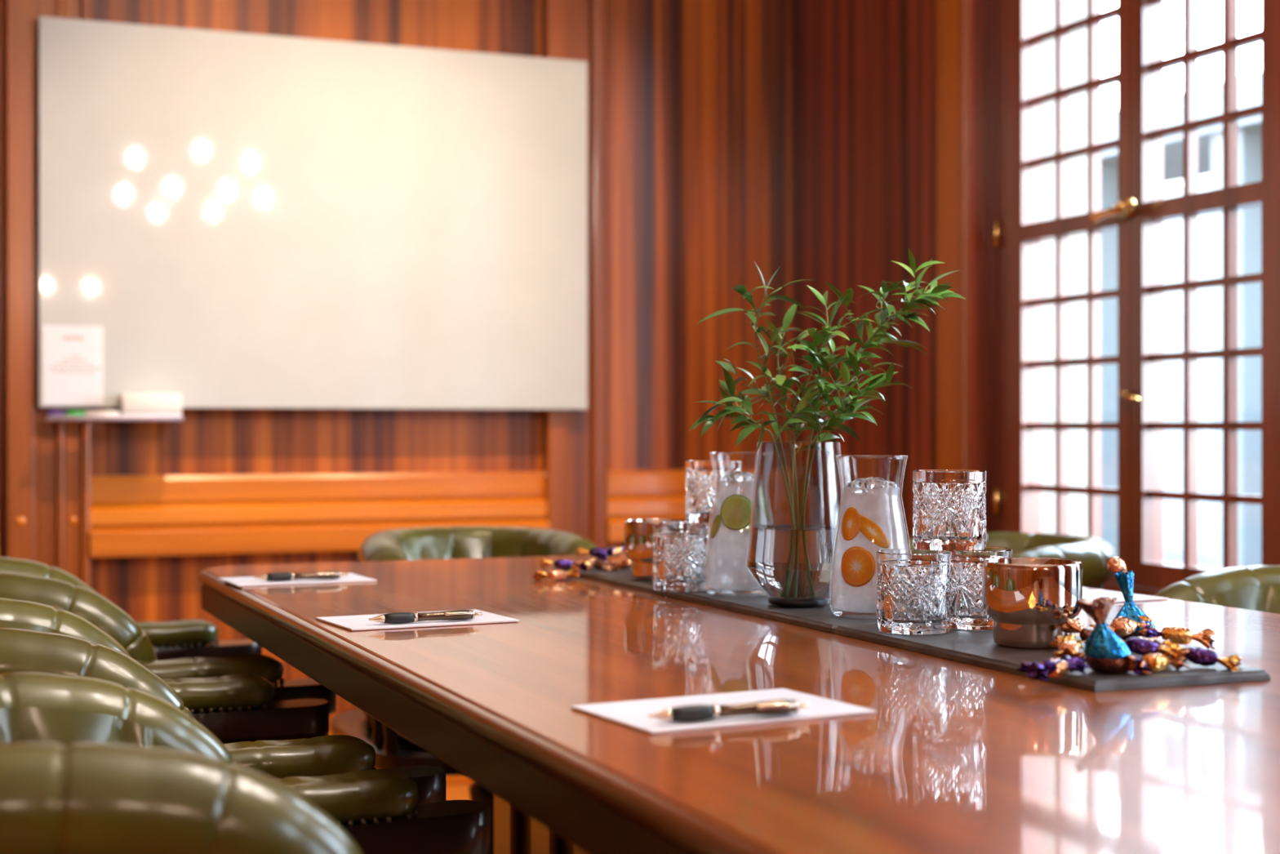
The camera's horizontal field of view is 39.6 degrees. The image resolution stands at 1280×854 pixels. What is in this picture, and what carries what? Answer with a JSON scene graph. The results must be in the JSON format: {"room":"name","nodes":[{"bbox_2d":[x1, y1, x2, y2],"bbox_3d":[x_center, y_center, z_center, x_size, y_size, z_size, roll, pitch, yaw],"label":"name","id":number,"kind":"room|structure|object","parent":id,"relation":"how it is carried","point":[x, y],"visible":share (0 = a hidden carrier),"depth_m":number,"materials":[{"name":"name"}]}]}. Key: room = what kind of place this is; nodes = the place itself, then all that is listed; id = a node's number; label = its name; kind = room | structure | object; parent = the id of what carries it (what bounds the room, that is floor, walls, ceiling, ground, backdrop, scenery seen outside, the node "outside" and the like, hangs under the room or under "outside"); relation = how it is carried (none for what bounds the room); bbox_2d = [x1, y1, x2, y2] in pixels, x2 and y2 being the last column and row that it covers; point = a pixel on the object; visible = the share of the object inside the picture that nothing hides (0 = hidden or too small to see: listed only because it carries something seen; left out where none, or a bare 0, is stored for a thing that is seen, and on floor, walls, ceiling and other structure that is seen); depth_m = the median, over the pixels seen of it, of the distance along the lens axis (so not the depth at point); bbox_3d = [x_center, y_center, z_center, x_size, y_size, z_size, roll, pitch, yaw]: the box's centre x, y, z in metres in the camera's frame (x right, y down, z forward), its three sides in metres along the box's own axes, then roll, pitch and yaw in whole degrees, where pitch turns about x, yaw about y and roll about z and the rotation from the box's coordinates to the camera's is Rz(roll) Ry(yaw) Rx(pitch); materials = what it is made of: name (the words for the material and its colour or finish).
{"room":"conference room","nodes":[
{"label":"conference room","id":0,"kind":"room"},
{"bbox_2d":[0,0,790,733],"bbox_3d":[-1.349,-0.490,4.676,4.530,2.950,0.180,0,0,-22],"label":"wall","id":1,"kind":"structure","parent":0,"point":[699,91],"depth_m":5.11,"materials":[{"name":"brown wood"}]},
{"bbox_2d":[15,516,26,525],"bbox_3d":[-1.543,0.235,4.431,0.024,0.024,0.004,0,0,-22],"label":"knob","id":2,"kind":"structure","parent":1,"relation":"attached to","point":[20,521],"depth_m":4.43,"materials":[{"name":"gold metal"}]},
{"bbox_2d":[5,0,89,586],"bbox_3d":[-1.494,-0.490,4.487,0.199,2.950,0.062,0,0,-22],"label":"trim","id":3,"kind":"structure","parent":1,"relation":"attached to","point":[47,462],"depth_m":4.44,"materials":[{"name":"brown wood"}]},
{"bbox_2d":[69,516,79,525],"bbox_3d":[-1.432,0.239,4.500,0.024,0.024,0.004,0,0,-22],"label":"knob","id":4,"kind":"structure","parent":1,"relation":"attached to","point":[73,521],"depth_m":4.50,"materials":[{"name":"metal"}]},
{"bbox_2d":[39,16,587,409],"bbox_3d":[-0.827,-0.535,4.713,1.456,0.973,0.038,0,0,-22],"label":"whiteboard","id":5,"kind":"object","parent":1,"relation":"attached to","point":[245,220],"visible":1,"depth_m":4.68,"materials":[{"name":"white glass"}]},
{"bbox_2d":[42,324,103,404],"bbox_3d":[-1.418,-0.154,4.449,0.146,0.199,0.002,0,0,-22],"label":"notice sheet","id":6,"kind":"object","parent":5,"relation":"attached to","point":[73,356],"visible":1,"depth_m":4.45,"materials":[{"name":"paper"}]},
{"bbox_2d":[44,415,183,421],"bbox_3d":[-1.315,-0.022,4.450,0.326,0.012,0.076,0,0,-22],"label":"marker tray","id":7,"kind":"object","parent":5,"relation":"attached to","point":[49,417],"visible":1,"depth_m":4.41,"materials":[{"name":"metal"}]},
{"bbox_2d":[47,410,66,415],"bbox_3d":[-1.411,-0.031,4.414,0.114,0.018,0.019,0,0,-22],"label":"marker pen","id":8,"kind":"object","parent":7,"relation":"on","point":[50,412],"visible":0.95,"depth_m":4.39,"materials":[{"name":"plastic"}]},
{"bbox_2d":[65,410,119,415],"bbox_3d":[-1.357,-0.031,4.410,0.127,0.018,0.019,0,0,-22],"label":"marker pen","id":9,"kind":"object","parent":7,"relation":"on","point":[68,412],"visible":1,"depth_m":4.40,"materials":[{"name":"white plastic"}]},
{"bbox_2d":[120,392,182,416],"bbox_3d":[-1.234,-0.054,4.485,0.146,0.063,0.062,0,0,-22],"label":"eraser","id":10,"kind":"object","parent":7,"relation":"on","point":[151,404],"visible":0.88,"depth_m":4.46,"materials":[{"name":"white plastic"}]},
{"bbox_2d":[89,471,549,557],"bbox_3d":[-0.833,0.228,4.754,1.226,0.206,0.067,0,0,-22],"label":"trim","id":11,"kind":"structure","parent":1,"relation":"attached to","point":[196,514],"depth_m":4.70,"materials":[{"name":"brown wood"}]},
{"bbox_2d":[328,733,473,785],"bbox_3d":[-1.476,0.905,4.511,4.170,0.160,0.030,0,0,-22],"label":"baseboard","id":12,"kind":"structure","parent":1,"relation":"attached to","point":[451,780],"depth_m":4.89,"materials":[{"name":"brown wood"}]},
{"bbox_2d":[542,0,607,549],"bbox_3d":[-0.183,-0.490,5.021,0.180,2.950,0.062,0,0,-22],"label":"trim","id":13,"kind":"structure","parent":1,"relation":"attached to","point":[575,442],"depth_m":5.01,"materials":[{"name":"brown wood"}]},
{"bbox_2d":[607,468,799,543],"bbox_3d":[0.181,0.228,5.167,0.605,0.206,0.067,0,0,-22],"label":"trim","id":14,"kind":"structure","parent":1,"relation":"attached to","point":[631,494],"depth_m":5.11,"materials":[{"name":"brown wood"}]},
{"bbox_2d":[446,783,471,799],"bbox_3d":[-0.059,1.035,1.245,4.730,0.100,7.550,0,0,-22],"label":"floor","id":15,"kind":"structure","parent":0,"point":[454,792],"depth_m":4.79,"materials":[{"name":"orange wood"}]},
{"bbox_2d":[0,556,336,714],"bbox_3d":[-0.901,0.596,2.824,0.708,0.776,0.623,0,0,-24],"label":"chair","id":16,"kind":"object","parent":15,"relation":"on","point":[185,648],"visible":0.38,"depth_m":2.65,"materials":[{"name":"green leather"}]},
{"bbox_2d":[0,597,446,804],"bbox_3d":[-0.657,0.596,2.119,0.708,0.776,0.623,0,0,-24],"label":"chair","id":17,"kind":"object","parent":15,"relation":"on","point":[281,739],"visible":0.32,"depth_m":1.97,"materials":[{"name":"green leather"}]},
{"bbox_2d":[0,671,490,853],"bbox_3d":[-0.359,0.596,1.427,0.708,0.776,0.623,0,0,-26],"label":"chair","id":18,"kind":"object","parent":15,"relation":"on","point":[88,765],"visible":1,"depth_m":1.22,"materials":[{"name":"green leather"}]},
{"bbox_2d":[330,525,598,853],"bbox_3d":[-0.284,0.596,3.441,0.623,0.776,0.708,0,0,-22],"label":"chair","id":19,"kind":"object","parent":15,"relation":"on","point":[392,749],"visible":0.16,"depth_m":3.57,"materials":[{"name":"green leather"}]},
{"bbox_2d":[199,554,1279,853],"bbox_3d":[0.550,0.610,1.342,1.168,0.750,4.070,0,0,-22],"label":"conference table","id":20,"kind":"object","parent":15,"relation":"on","point":[954,757],"visible":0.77,"depth_m":1.44,"materials":[{"name":"brown wood"}]},
{"bbox_2d":[217,573,376,586],"bbox_3d":[-0.525,0.233,2.718,0.210,0.002,0.141,0,0,-25],"label":"pad","id":21,"kind":"object","parent":20,"relation":"on","point":[249,580],"visible":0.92,"depth_m":2.68,"materials":[{"name":"paper"}]},
{"bbox_2d":[254,570,347,581],"bbox_3d":[-0.510,0.225,2.682,0.142,0.013,0.018,0,0,-23],"label":"ballpoint pen","id":22,"kind":"object","parent":21,"relation":"on","point":[277,576],"visible":1,"depth_m":2.68,"materials":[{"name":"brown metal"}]},
{"bbox_2d":[315,608,519,631],"bbox_3d":[-0.270,0.233,2.154,0.210,0.002,0.141,0,0,-27],"label":"pad","id":23,"kind":"object","parent":20,"relation":"on","point":[360,622],"visible":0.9,"depth_m":2.12,"materials":[{"name":"paper"}]},
{"bbox_2d":[368,609,482,623],"bbox_3d":[-0.253,0.225,2.108,0.142,0.013,0.018,0,0,-26],"label":"ballpoint pen","id":24,"kind":"object","parent":23,"relation":"on","point":[456,615],"visible":1,"depth_m":2.11,"materials":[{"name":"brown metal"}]},
{"bbox_2d":[532,568,582,580],"bbox_3d":[-0.128,0.226,2.721,0.073,0.017,0.037,0,0,-32],"label":"wrapped candy","id":25,"kind":"object","parent":20,"relation":"on","point":[554,574],"visible":1,"depth_m":2.71,"materials":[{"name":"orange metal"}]},
{"bbox_2d":[551,562,760,595],"bbox_3d":[0.035,0.230,2.735,0.199,0.009,0.484,0,0,-22],"label":"slate board","id":26,"kind":"object","parent":20,"relation":"on","point":[620,577],"visible":0.31,"depth_m":2.67,"materials":[{"name":"grey stone"}]},
{"bbox_2d":[539,557,573,569],"bbox_3d":[-0.123,0.220,2.847,0.074,0.022,0.036,0,0,-12],"label":"wrapped candy","id":27,"kind":"object","parent":26,"relation":"on","point":[565,564],"visible":0.73,"depth_m":2.84,"materials":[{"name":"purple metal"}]},
{"bbox_2d":[569,558,599,572],"bbox_3d":[-0.086,0.214,2.748,0.037,0.016,0.073,0,0,8],"label":"wrapped candy","id":28,"kind":"object","parent":26,"relation":"on","point":[584,564],"visible":1,"depth_m":2.72,"materials":[{"name":"gold metal"}]},
{"bbox_2d":[574,546,619,557],"bbox_3d":[-0.070,0.207,2.935,0.073,0.017,0.036,0,0,18],"label":"wrapped candy","id":29,"kind":"object","parent":26,"relation":"on","point":[580,551],"visible":0.56,"depth_m":2.93,"materials":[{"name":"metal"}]},
{"bbox_2d":[587,558,617,570],"bbox_3d":[-0.062,0.217,2.810,0.038,0.017,0.073,0,0,-32],"label":"wrapped candy","id":30,"kind":"object","parent":26,"relation":"on","point":[603,564],"visible":0.76,"depth_m":2.79,"materials":[{"name":"orange metal"}]},
{"bbox_2d":[591,542,624,559],"bbox_3d":[-0.042,0.203,2.905,0.073,0.027,0.037,0,0,-44],"label":"wrapped candy","id":31,"kind":"object","parent":26,"relation":"on","point":[612,551],"visible":0.88,"depth_m":2.89,"materials":[{"name":"metal"}]},
{"bbox_2d":[603,558,631,570],"bbox_3d":[-0.022,0.215,2.783,0.072,0.033,0.037,0,0,38],"label":"wrapped candy","id":32,"kind":"object","parent":26,"relation":"on","point":[624,564],"visible":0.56,"depth_m":2.78,"materials":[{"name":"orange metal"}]},
{"bbox_2d":[624,518,685,580],"bbox_3d":[0.027,0.182,2.637,0.101,0.087,0.101,0,0,-22],"label":"candle holder","id":33,"kind":"object","parent":26,"relation":"on","point":[638,544],"visible":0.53,"depth_m":2.60,"materials":[{"name":"orange metal"}]},
{"bbox_2d":[658,520,712,574],"bbox_3d":[0.068,0.181,2.551,0.081,0.088,0.081,0,0,-42],"label":"crystal tumbler","id":34,"kind":"object","parent":26,"relation":"on","point":[673,522],"visible":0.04,"depth_m":2.57,"materials":[{"name":"clear glass"}]},
{"bbox_2d":[685,460,742,523],"bbox_3d":[0.106,0.092,2.553,0.084,0.088,0.084,0,0,21],"label":"crystal tumbler","id":35,"kind":"object","parent":34,"relation":"on","point":[700,479],"visible":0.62,"depth_m":2.52,"materials":[{"name":"clear glass"}]},
{"bbox_2d":[716,520,773,585],"bbox_3d":[0.152,0.181,2.566,0.081,0.088,0.081,0,0,-27],"label":"crystal tumbler","id":36,"kind":"object","parent":26,"relation":"on","point":[740,541],"visible":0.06,"depth_m":2.53,"materials":[{"name":"clear glass"}]},
{"bbox_2d":[570,688,876,733],"bbox_3d":[0.068,0.233,1.469,0.210,0.002,0.141,0,0,-28],"label":"sheet","id":37,"kind":"object","parent":20,"relation":"on","point":[632,713],"visible":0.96,"depth_m":1.46,"materials":[{"name":"paper"}]},
{"bbox_2d":[648,698,809,722],"bbox_3d":[0.073,0.225,1.409,0.142,0.013,0.019,0,0,-23],"label":"ballpoint pen","id":38,"kind":"object","parent":37,"relation":"on","point":[691,713],"visible":1,"depth_m":1.41,"materials":[{"name":"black metal"}]},
{"bbox_2d":[666,586,876,632],"bbox_3d":[0.219,0.230,2.285,0.199,0.009,0.486,0,0,-22],"label":"slate board","id":39,"kind":"object","parent":20,"relation":"on","point":[820,618],"visible":0.4,"depth_m":2.20,"materials":[{"name":"grey stone"}]},
{"bbox_2d":[652,524,711,592],"bbox_3d":[0.058,0.181,2.456,0.081,0.088,0.081,0,0,-41],"label":"crystal tumbler","id":40,"kind":"object","parent":39,"relation":"on","point":[679,557],"visible":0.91,"depth_m":2.42,"materials":[{"name":"clear glass"}]},
{"bbox_2d":[703,451,773,596],"bbox_3d":[0.136,0.129,2.392,0.100,0.192,0.100,0,0,35],"label":"carafe","id":41,"kind":"object","parent":39,"relation":"on","point":[727,556],"visible":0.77,"depth_m":2.36,"materials":[{"name":"clear glass"}]},
{"bbox_2d":[710,515,721,537],"bbox_3d":[0.101,0.133,2.373,0.007,0.032,0.021,0,0,-36],"label":"slice","id":42,"kind":"object","parent":41,"relation":"in","point":[717,519],"visible":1,"depth_m":2.37,"materials":[{"name":"green food"}]},
{"bbox_2d":[722,473,733,487],"bbox_3d":[0.121,0.072,2.392,0.018,0.020,0.020,0,0,-23],"label":"ice cube","id":43,"kind":"object","parent":41,"relation":"in","point":[726,478],"visible":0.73,"depth_m":2.38,"materials":[{"name":"clear ice"}]},
{"bbox_2d":[729,471,742,485],"bbox_3d":[0.131,0.069,2.379,0.020,0.021,0.019,0,0,42],"label":"ice cube","id":44,"kind":"object","parent":41,"relation":"in","point":[736,476],"visible":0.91,"depth_m":2.37,"materials":[{"name":"clear ice"}]},
{"bbox_2d":[720,494,753,529],"bbox_3d":[0.128,0.113,2.358,0.044,0.047,0.015,0,0,14],"label":"slice","id":45,"kind":"object","parent":41,"relation":"in","point":[735,509],"visible":0.99,"depth_m":2.35,"materials":[{"name":"green food"}]},
{"bbox_2d":[742,471,753,486],"bbox_3d":[0.142,0.070,2.377,0.018,0.020,0.020,0,0,43],"label":"ice cube","id":46,"kind":"object","parent":41,"relation":"in","point":[747,477],"visible":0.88,"depth_m":2.37,"materials":[{"name":"clear ice"}]},
{"bbox_2d":[740,501,761,533],"bbox_3d":[0.145,0.119,2.360,0.040,0.045,0.014,0,0,-15],"label":"slice","id":47,"kind":"object","parent":41,"relation":"in","point":[756,504],"visible":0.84,"depth_m":2.36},
{"bbox_2d":[752,475,762,480],"bbox_3d":[0.156,0.073,2.387,0.018,0.018,0.018,1,1,-2],"label":"ice cube","id":48,"kind":"object","parent":41,"relation":"in","point":[759,477],"visible":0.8,"depth_m":2.38,"materials":[{"name":"clear ice"}]},
{"bbox_2d":[755,484,769,519],"bbox_3d":[0.165,0.100,2.371,0.010,0.046,0.021,0,0,44],"label":"slice","id":49,"kind":"object","parent":41,"relation":"in","point":[760,493],"visible":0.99,"depth_m":2.37,"materials":[{"name":"green food"}]},
{"bbox_2d":[745,441,846,607],"bbox_3d":[0.200,0.122,2.247,0.138,0.207,0.138,0,0,-22],"label":"glass vase","id":50,"kind":"object","parent":39,"relation":"on","point":[794,564],"visible":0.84,"depth_m":2.20,"materials":[{"name":"glass"}]},
{"bbox_2d":[688,363,824,528],"bbox_3d":[0.140,0.067,2.210,0.127,0.298,0.174,0,0,43],"label":"greenery sprig","id":51,"kind":"object","parent":50,"relation":"in","point":[729,386],"visible":0.97,"depth_m":2.20,"materials":[{"name":"green plant"}]},
{"bbox_2d":[697,260,828,598],"bbox_3d":[0.151,0.003,2.255,0.140,0.426,0.135,0,0,25],"label":"greenery sprig","id":52,"kind":"object","parent":50,"relation":"in","point":[741,289],"visible":0.85,"depth_m":2.25,"materials":[{"name":"green plant"}]},
{"bbox_2d":[735,303,837,528],"bbox_3d":[0.203,0.025,2.299,0.140,0.380,0.108,0,0,39],"label":"greenery sprig","id":53,"kind":"object","parent":50,"relation":"in","point":[789,315],"visible":0.67,"depth_m":2.29,"materials":[{"name":"green plant"}]},
{"bbox_2d":[744,284,887,528],"bbox_3d":[0.221,0.017,2.245,0.159,0.397,0.137,0,0,-22],"label":"greenery sprig","id":54,"kind":"object","parent":50,"relation":"in","point":[825,336],"visible":0.94,"depth_m":2.24,"materials":[{"name":"green plant"}]},
{"bbox_2d":[790,345,911,598],"bbox_3d":[0.261,0.056,2.205,0.146,0.320,0.120,0,0,-22],"label":"greenery sprig","id":55,"kind":"object","parent":50,"relation":"in","point":[844,414],"visible":0.95,"depth_m":2.21,"materials":[{"name":"green plant"}]},
{"bbox_2d":[761,248,966,528],"bbox_3d":[0.283,-0.004,2.255,0.249,0.438,0.146,0,0,-1],"label":"greenery sprig","id":56,"kind":"object","parent":50,"relation":"in","point":[940,291],"visible":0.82,"depth_m":2.25,"materials":[{"name":"green plant"}]},
{"bbox_2d":[829,454,910,619],"bbox_3d":[0.275,0.129,2.115,0.100,0.192,0.100,0,0,25],"label":"carafe","id":57,"kind":"object","parent":39,"relation":"on","point":[861,597],"visible":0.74,"depth_m":2.09,"materials":[{"name":"clear glass"}]},
{"bbox_2d":[841,506,860,540],"bbox_3d":[0.248,0.114,2.091,0.010,0.039,0.029,0,0,-41],"label":"slice","id":58,"kind":"object","parent":57,"relation":"in","point":[850,530],"visible":1,"depth_m":2.09,"materials":[{"name":"orange food"}]},
{"bbox_2d":[849,478,863,495],"bbox_3d":[0.261,0.072,2.115,0.019,0.022,0.020,0,0,-34],"label":"ice cube","id":59,"kind":"object","parent":57,"relation":"in","point":[854,486],"visible":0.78,"depth_m":2.11,"materials":[{"name":"clear ice"}]},
{"bbox_2d":[840,546,876,586],"bbox_3d":[0.254,0.163,2.079,0.044,0.047,0.011,0,0,30],"label":"slice","id":60,"kind":"object","parent":57,"relation":"in","point":[858,565],"visible":1,"depth_m":2.08,"materials":[{"name":"orange food"}]},
{"bbox_2d":[858,476,875,493],"bbox_3d":[0.270,0.069,2.101,0.020,0.021,0.018,0,0,-33],"label":"ice cube","id":61,"kind":"object","parent":57,"relation":"in","point":[864,484],"visible":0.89,"depth_m":2.10,"materials":[{"name":"clear ice"}]},
{"bbox_2d":[855,514,889,548],"bbox_3d":[0.271,0.122,2.079,0.041,0.039,0.011,0,0,14],"label":"slice","id":62,"kind":"object","parent":57,"relation":"in","point":[870,530],"visible":1,"depth_m":2.08,"materials":[{"name":"orange food"}]},
{"bbox_2d":[872,477,887,494],"bbox_3d":[0.281,0.070,2.100,0.018,0.021,0.020,0,0,42],"label":"ice cube","id":63,"kind":"object","parent":57,"relation":"in","point":[879,483],"visible":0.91,"depth_m":2.09,"materials":[{"name":"clear ice"}]},
{"bbox_2d":[882,480,897,494],"bbox_3d":[0.295,0.073,2.110,0.019,0.019,0.020,0,0,-23],"label":"ice cube","id":64,"kind":"object","parent":57,"relation":"in","point":[891,484],"visible":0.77,"depth_m":2.10,"materials":[{"name":"clear ice"}]},
{"bbox_2d":[834,623,1271,692],"bbox_3d":[0.402,0.230,1.834,0.199,0.009,0.485,0,0,-22],"label":"slate board","id":65,"kind":"object","parent":20,"relation":"on","point":[975,647],"visible":0.59,"depth_m":1.73,"materials":[{"name":"grey stone"}]},
{"bbox_2d":[876,548,951,635],"bbox_3d":[0.301,0.181,1.958,0.081,0.088,0.081,0,0,39],"label":"crystal tumbler","id":66,"kind":"object","parent":65,"relation":"on","point":[913,588],"visible":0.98,"depth_m":1.92,"materials":[{"name":"clear glass"}]},
{"bbox_2d":[949,546,1012,630],"bbox_3d":[0.378,0.181,2.003,0.081,0.088,0.081,0,0,-21],"label":"crystal tumbler","id":67,"kind":"object","parent":65,"relation":"on","point":[968,612],"visible":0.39,"depth_m":1.97,"materials":[{"name":"clear glass"}]},
{"bbox_2d":[912,469,986,551],"bbox_3d":[0.345,0.092,1.985,0.081,0.088,0.081,0,0,9],"label":"crystal tumbler","id":68,"kind":"object","parent":67,"relation":"on","point":[949,507],"visible":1,"depth_m":1.95,"materials":[{"name":"clear glass"}]},
{"bbox_2d":[982,557,1082,648],"bbox_3d":[0.406,0.182,1.838,0.101,0.087,0.101,0,0,-22],"label":"candle holder","id":69,"kind":"object","parent":65,"relation":"on","point":[1027,599],"visible":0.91,"depth_m":1.80,"materials":[{"name":"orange metal"}]},
{"bbox_2d":[1016,654,1091,680],"bbox_3d":[0.373,0.217,1.602,0.073,0.017,0.037,0,0,-42],"label":"wrapped candy","id":70,"kind":"object","parent":65,"relation":"on","point":[1051,667],"visible":1,"depth_m":1.59,"materials":[{"name":"purple metal"}]},
{"bbox_2d":[1048,634,1085,662],"bbox_3d":[0.411,0.214,1.707,0.037,0.023,0.073,0,0,13],"label":"wrapped candy","id":71,"kind":"object","parent":65,"relation":"on","point":[1068,645],"visible":0.85,"depth_m":1.70,"materials":[{"name":"orange metal"}]},
{"bbox_2d":[1058,617,1094,643],"bbox_3d":[0.454,0.211,1.775,0.038,0.038,0.072,0,0,-34],"label":"wrapped candy","id":72,"kind":"object","parent":65,"relation":"on","point":[1071,625],"visible":0.44,"depth_m":1.79,"materials":[{"name":"brown metal"}]},
{"bbox_2d":[1074,595,1131,673],"bbox_3d":[0.422,0.191,1.632,0.060,0.068,0.043,0,0,-10],"label":"foil praline","id":73,"kind":"object","parent":65,"relation":"on","point":[1105,652],"visible":0.98,"depth_m":1.62,"materials":[{"name":"blue metal"}]},
{"bbox_2d":[1089,613,1156,636],"bbox_3d":[0.492,0.203,1.809,0.073,0.029,0.034,0,0,-38],"label":"wrapped candy","id":74,"kind":"object","parent":65,"relation":"on","point":[1122,626],"visible":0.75,"depth_m":1.80,"materials":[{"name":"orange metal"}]},
{"bbox_2d":[1106,556,1155,641],"bbox_3d":[0.506,0.179,1.833,0.061,0.092,0.042,0,0,-42],"label":"foil praline","id":75,"kind":"object","parent":65,"relation":"on","point":[1116,565],"visible":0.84,"depth_m":1.82,"materials":[{"name":"blue metal"}]},
{"bbox_2d":[1122,636,1183,660],"bbox_3d":[0.468,0.205,1.659,0.074,0.028,0.036,0,0,3],"label":"wrapped candy","id":76,"kind":"object","parent":65,"relation":"on","point":[1136,645],"visible":0.65,"depth_m":1.65,"materials":[{"name":"metal"}]},
{"bbox_2d":[1127,653,1191,675],"bbox_3d":[0.474,0.216,1.634,0.073,0.019,0.036,0,0,-40],"label":"wrapped candy","id":77,"kind":"object","parent":65,"relation":"on","point":[1149,663],"visible":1,"depth_m":1.62,"materials":[{"name":"gold metal"}]},
{"bbox_2d":[1137,635,1191,657],"bbox_3d":[0.497,0.211,1.696,0.038,0.017,0.073,0,0,-2],"label":"wrapped candy","id":78,"kind":"object","parent":65,"relation":"on","point":[1160,644],"visible":0.32,"depth_m":1.68,"materials":[{"name":"orange metal"}]},
{"bbox_2d":[1137,620,1215,649],"bbox_3d":[0.532,0.206,1.762,0.073,0.026,0.035,0,0,9],"label":"wrapped candy","id":79,"kind":"object","parent":65,"relation":"on","point":[1177,634],"visible":0.94,"depth_m":1.76,"materials":[{"name":"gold metal"}]},
{"bbox_2d":[1162,639,1243,671],"bbox_3d":[0.525,0.215,1.665,0.074,0.028,0.036,0,0,26],"label":"wrapped candy","id":80,"kind":"object","parent":65,"relation":"on","point":[1199,655],"visible":0.77,"depth_m":1.66,"materials":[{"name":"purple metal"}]},
{"bbox_2d":[1082,589,1168,602],"bbox_3d":[0.593,0.233,2.434,0.210,0.002,0.141,0,0,-25],"label":"pad","id":81,"kind":"object","parent":20,"relation":"on","point":[1091,594],"visible":0.42,"depth_m":2.44,"materials":[{"name":"paper"}]},
{"bbox_2d":[871,532,1117,589],"bbox_3d":[0.550,0.596,3.323,0.708,0.776,0.623,0,0,-22],"label":"chair","id":82,"kind":"object","parent":15,"relation":"on","point":[1093,553],"visible":0.14,"depth_m":3.25,"materials":[{"name":"green leather"}]},
{"bbox_2d":[1154,564,1279,613],"bbox_3d":[0.878,0.596,2.507,0.708,0.776,0.623,0,0,-19],"label":"chair","id":83,"kind":"object","parent":15,"relation":"on","point":[1255,588],"visible":0.08,"depth_m":2.69,"materials":[{"name":"green leather"}]},
{"bbox_2d":[790,0,987,552],"bbox_3d":[1.863,-0.490,2.028,0.140,2.950,7.150,0,0,-22],"label":"wall","id":84,"kind":"structure","parent":0,"point":[863,73],"depth_m":4.85,"materials":[{"name":"red wood"}]},
{"bbox_2d":[936,0,969,469],"bbox_3d":[0.785,-0.770,4.463,0.018,2.390,0.126,0,0,-22],"label":"trim","id":85,"kind":"structure","parent":84,"relation":"attached to","point":[953,16],"depth_m":4.44,"materials":[{"name":"brown wood"}]},
{"bbox_2d":[987,0,1279,595],"bbox_3d":[1.068,-0.510,3.904,0.185,1.850,1.235,0,0,-22],"label":"window","id":86,"kind":"structure","parent":84,"relation":"in","point":[1016,230],"depth_m":3.92,"materials":[{"name":"brown wood"}]},
{"bbox_2d":[1041,0,1087,535],"bbox_3d":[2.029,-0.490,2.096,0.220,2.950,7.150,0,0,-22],"label":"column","id":87,"kind":"structure","parent":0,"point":[1077,9],"depth_m":4.51,"materials":[{"name":"stone"}]},
{"label":"outside","id":88,"kind":"structure","parent":0,"visible":0},
{"bbox_2d":[1163,549,1212,567],"bbox_3d":[13.214,1.535,24.282,37.200,0.100,85.000,0,0,-22],"label":"ground","id":89,"kind":"structure","parent":88,"point":[1169,556],"depth_m":20.15,"materials":[{"name":"white"}]},
{"bbox_2d":[1101,69,1261,568],"bbox_3d":[4.239,-0.555,15.765,1.650,4.080,14.000,0,0,-22],"label":"building exterior","id":90,"kind":"structure","parent":89,"relation":"on","point":[1210,95],"depth_m":13.45,"materials":[{"name":"grey paint"}]},
{"bbox_2d":[1163,177,1212,554],"bbox_3d":[7.508,-0.715,19.257,0.560,4.400,30.000,0,0,-22],"label":"building","id":91,"kind":"structure","parent":89,"relation":"on","point":[1173,229],"depth_m":21.24,"materials":[{"name":"white"}]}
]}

